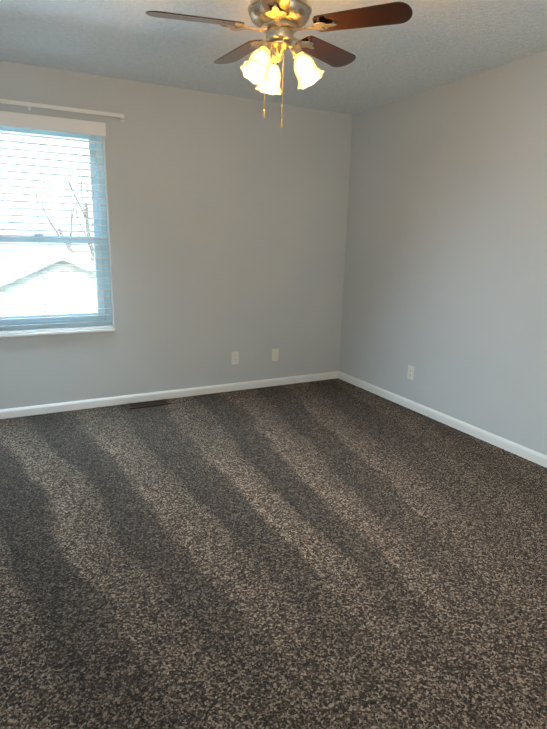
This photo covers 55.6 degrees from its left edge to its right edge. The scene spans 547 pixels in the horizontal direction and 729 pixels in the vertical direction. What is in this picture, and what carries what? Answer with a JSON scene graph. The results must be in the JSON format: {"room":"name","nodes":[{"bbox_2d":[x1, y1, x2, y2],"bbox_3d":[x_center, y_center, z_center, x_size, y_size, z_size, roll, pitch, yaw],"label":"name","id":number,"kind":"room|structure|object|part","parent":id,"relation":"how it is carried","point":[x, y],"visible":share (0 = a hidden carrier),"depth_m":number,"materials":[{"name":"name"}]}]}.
{"room":"empty bedroom","nodes":[
{"label":"empty bedroom","id":0,"kind":"room"},
{"bbox_2d":[0,60,352,409],"bbox_3d":[-1.098,-0.900,4.144,4.300,2.440,0.200,-6,15,-27],"label":"wall","id":1,"kind":"structure","parent":0,"point":[227,221],"depth_m":4.26,"materials":[{"name":"paint"}]},
{"bbox_2d":[0,126,111,330],"bbox_3d":[-1.728,-0.994,3.807,0.973,1.493,0.095,-6,15,-27],"label":"window","id":2,"kind":"structure","parent":1,"relation":"in","point":[103,228],"depth_m":3.91,"materials":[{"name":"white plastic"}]},
{"bbox_3d":[-1.732,-1.292,3.757,0.871,0.788,0.033,-6,15,-27],"label":"window sash","id":3,"kind":"part","parent":2,"relation":"part of","materials":[{"name":"glass"}]},
{"bbox_3d":[-1.725,-0.636,3.873,0.871,0.662,0.048,-6,15,-27],"label":"window sash","id":4,"kind":"part","parent":2,"relation":"part of","materials":[{"name":"glass"}]},
{"bbox_2d":[0,111,112,333],"bbox_3d":[-1.682,-0.975,3.720,0.983,1.497,0.094,-6,15,-27],"label":"window blinds","id":5,"kind":"object","parent":2,"relation":"attached to","point":[37,122],"visible":0.94,"depth_m":3.72,"materials":[{"name":"white plastic"}]},
{"bbox_3d":[-1.706,-0.261,3.911,0.951,0.018,0.052,-6,15,-27],"label":"rail","id":6,"kind":"part","parent":5,"relation":"part of","materials":[{"name":"white plastic"}]},
{"bbox_2d":[0,328,114,337],"bbox_3d":[-1.703,-0.239,3.909,0.974,0.020,0.092,-6,15,-27],"label":"window sill","id":7,"kind":"structure","parent":1,"relation":"attached to","point":[55,332],"depth_m":3.90,"materials":[{"name":"white"}]},
{"bbox_2d":[0,99,123,120],"bbox_3d":[-1.636,-1.736,3.479,1.259,0.040,0.088,-6,15,-27],"label":"curtain rod","id":8,"kind":"object","parent":1,"relation":"attached to","point":[37,105],"visible":1,"depth_m":3.53,"materials":[{"name":"white metal"}]},
{"bbox_2d":[102,136,113,327],"bbox_3d":[-1.691,-0.977,3.739,0.974,1.494,0.072,-6,15,-27],"label":"liner","id":9,"kind":"object","parent":1,"relation":"attached to","point":[107,212],"visible":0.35,"depth_m":3.94,"materials":[{"name":"white paint"}]},
{"bbox_2d":[0,371,335,418],"bbox_3d":[-1.075,0.275,4.332,3.840,0.070,0.014,-6,15,-27],"label":"baseboard","id":10,"kind":"structure","parent":1,"relation":"attached to","point":[117,400],"depth_m":4.37,"materials":[{"name":"white"}]},
{"bbox_2d":[231,351,238,363],"bbox_3d":[-0.343,-0.058,4.638,0.070,0.115,0.007,-6,15,-27],"label":"electrical outlet","id":11,"kind":"object","parent":1,"relation":"attached to","point":[234,357],"visible":1,"depth_m":4.64,"materials":[{"name":"white plastic"}]},
{"bbox_2d":[272,349,278,360],"bbox_3d":[0.017,-0.089,4.816,0.070,0.115,0.016,-6,15,-27],"label":"electrical outlet","id":12,"kind":"object","parent":1,"relation":"attached to","point":[274,354],"visible":1,"depth_m":4.82,"materials":[{"name":"white plastic"}]},
{"bbox_2d":[0,378,546,728],"bbox_3d":[0.004,0.868,2.308,4.300,0.080,5.150,-6,15,-27],"label":"floor","id":13,"kind":"structure","parent":0,"point":[337,553],"depth_m":2.18,"materials":[{"name":"carpet"}]},
{"bbox_2d":[126,399,170,408],"bbox_3d":[-1.027,0.324,4.257,0.335,0.011,0.125,-6,15,-27],"label":"air vent register","id":14,"kind":"object","parent":13,"relation":"on","point":[136,405],"visible":1,"depth_m":4.25,"materials":[{"name":"brown metal"}]},
{"bbox_2d":[0,0,546,114],"bbox_3d":[0.059,-1.589,1.711,4.300,0.100,5.150,-6,15,-27],"label":"ceiling","id":15,"kind":"structure","parent":0,"point":[429,44],"depth_m":3.00,"materials":[{"name":"white paint"}]},
{"bbox_2d":[145,0,412,128],"bbox_3d":[-0.003,-1.327,2.195,1.033,0.641,1.012,-6,15,-27],"label":"fan","id":16,"kind":"object","parent":15,"relation":"hanging from","point":[279,23],"visible":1,"depth_m":2.11,"materials":[{"name":"brown wood"}]},
{"bbox_3d":[-0.056,-1.228,2.109,0.130,0.109,0.130,14,-12,41],"label":"lamp shade","id":17,"kind":"part","parent":16,"relation":"part of","materials":[{"name":"white glass"}]},
{"bbox_3d":[-0.012,-1.272,2.294,0.130,0.109,0.130,-3,44,-17],"label":"lamp shade","id":18,"kind":"part","parent":16,"relation":"part of","materials":[{"name":"white glass"}]},
{"bbox_3d":[0.027,-1.518,2.124,0.263,0.235,0.263,-6,15,-27],"label":"motor","id":19,"kind":"part","parent":16,"relation":"part of","materials":[{"name":"silver metal"}]},
{"bbox_3d":[0.131,-1.238,2.166,0.130,0.109,0.130,-26,6,17],"label":"lamp shade","id":20,"kind":"part","parent":16,"relation":"part of","materials":[{"name":"white glass"}]},
{"bbox_2d":[339,50,546,455],"bbox_3d":[1.901,-0.516,2.844,0.200,2.440,4.950,-6,15,-27],"label":"wall","id":21,"kind":"structure","parent":0,"point":[445,284],"depth_m":3.72,"materials":[{"name":"paint"}]},
{"bbox_2d":[407,365,413,379],"bbox_3d":[1.127,0.068,4.263,0.007,0.115,0.070,-6,15,-27],"label":"electrical outlet","id":22,"kind":"object","parent":21,"relation":"attached to","point":[410,375],"visible":1,"depth_m":4.26,"materials":[{"name":"white plastic"}]},
{"bbox_2d":[336,371,546,467],"bbox_3d":[1.734,0.622,3.162,0.014,0.070,4.750,-6,15,-27],"label":"baseboard","id":23,"kind":"structure","parent":21,"relation":"attached to","point":[512,447],"depth_m":3.88,"materials":[{"name":"white"}]},
{"label":"outside","id":24,"kind":"structure","parent":0,"visible":0},
{"bbox_2d":[0,253,90,260],"bbox_3d":[-26.921,-10.201,57.869,120.000,0.200,119.500,-6,15,-27],"label":"ground","id":25,"kind":"structure","parent":24,"point":[81,255],"depth_m":103.05,"materials":[{"name":"white snow"}]},
{"bbox_2d":[1,140,94,262],"bbox_3d":[-8.609,-5.367,21.831,5.122,8.270,5.928,-6,15,-27],"label":"tree","id":26,"kind":"object","parent":25,"relation":"on","point":[86,221],"depth_m":20.81,"materials":[{"name":"brown plant"}]},
{"bbox_2d":[0,260,97,315],"bbox_3d":[-6.586,-1.502,15.468,6.400,3.820,7.000,-6,15,-27],"label":"wall","id":27,"kind":"structure","parent":25,"relation":"on","point":[32,307],"depth_m":12.09,"materials":[{"name":"white"}]},
{"bbox_2d":[0,243,94,277],"bbox_3d":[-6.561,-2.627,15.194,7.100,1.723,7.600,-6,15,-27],"label":"roof","id":28,"kind":"structure","parent":27,"relation":"on","point":[27,260],"depth_m":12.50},
{"bbox_2d":[0,252,94,286],"bbox_3d":[-4.822,-1.667,11.935,7.100,1.793,0.030,-6,15,-27],"label":"rake","id":29,"kind":"object","parent":28,"relation":"attached to","point":[72,261],"depth_m":11.60,"materials":[{"name":"grey"}]}
]}

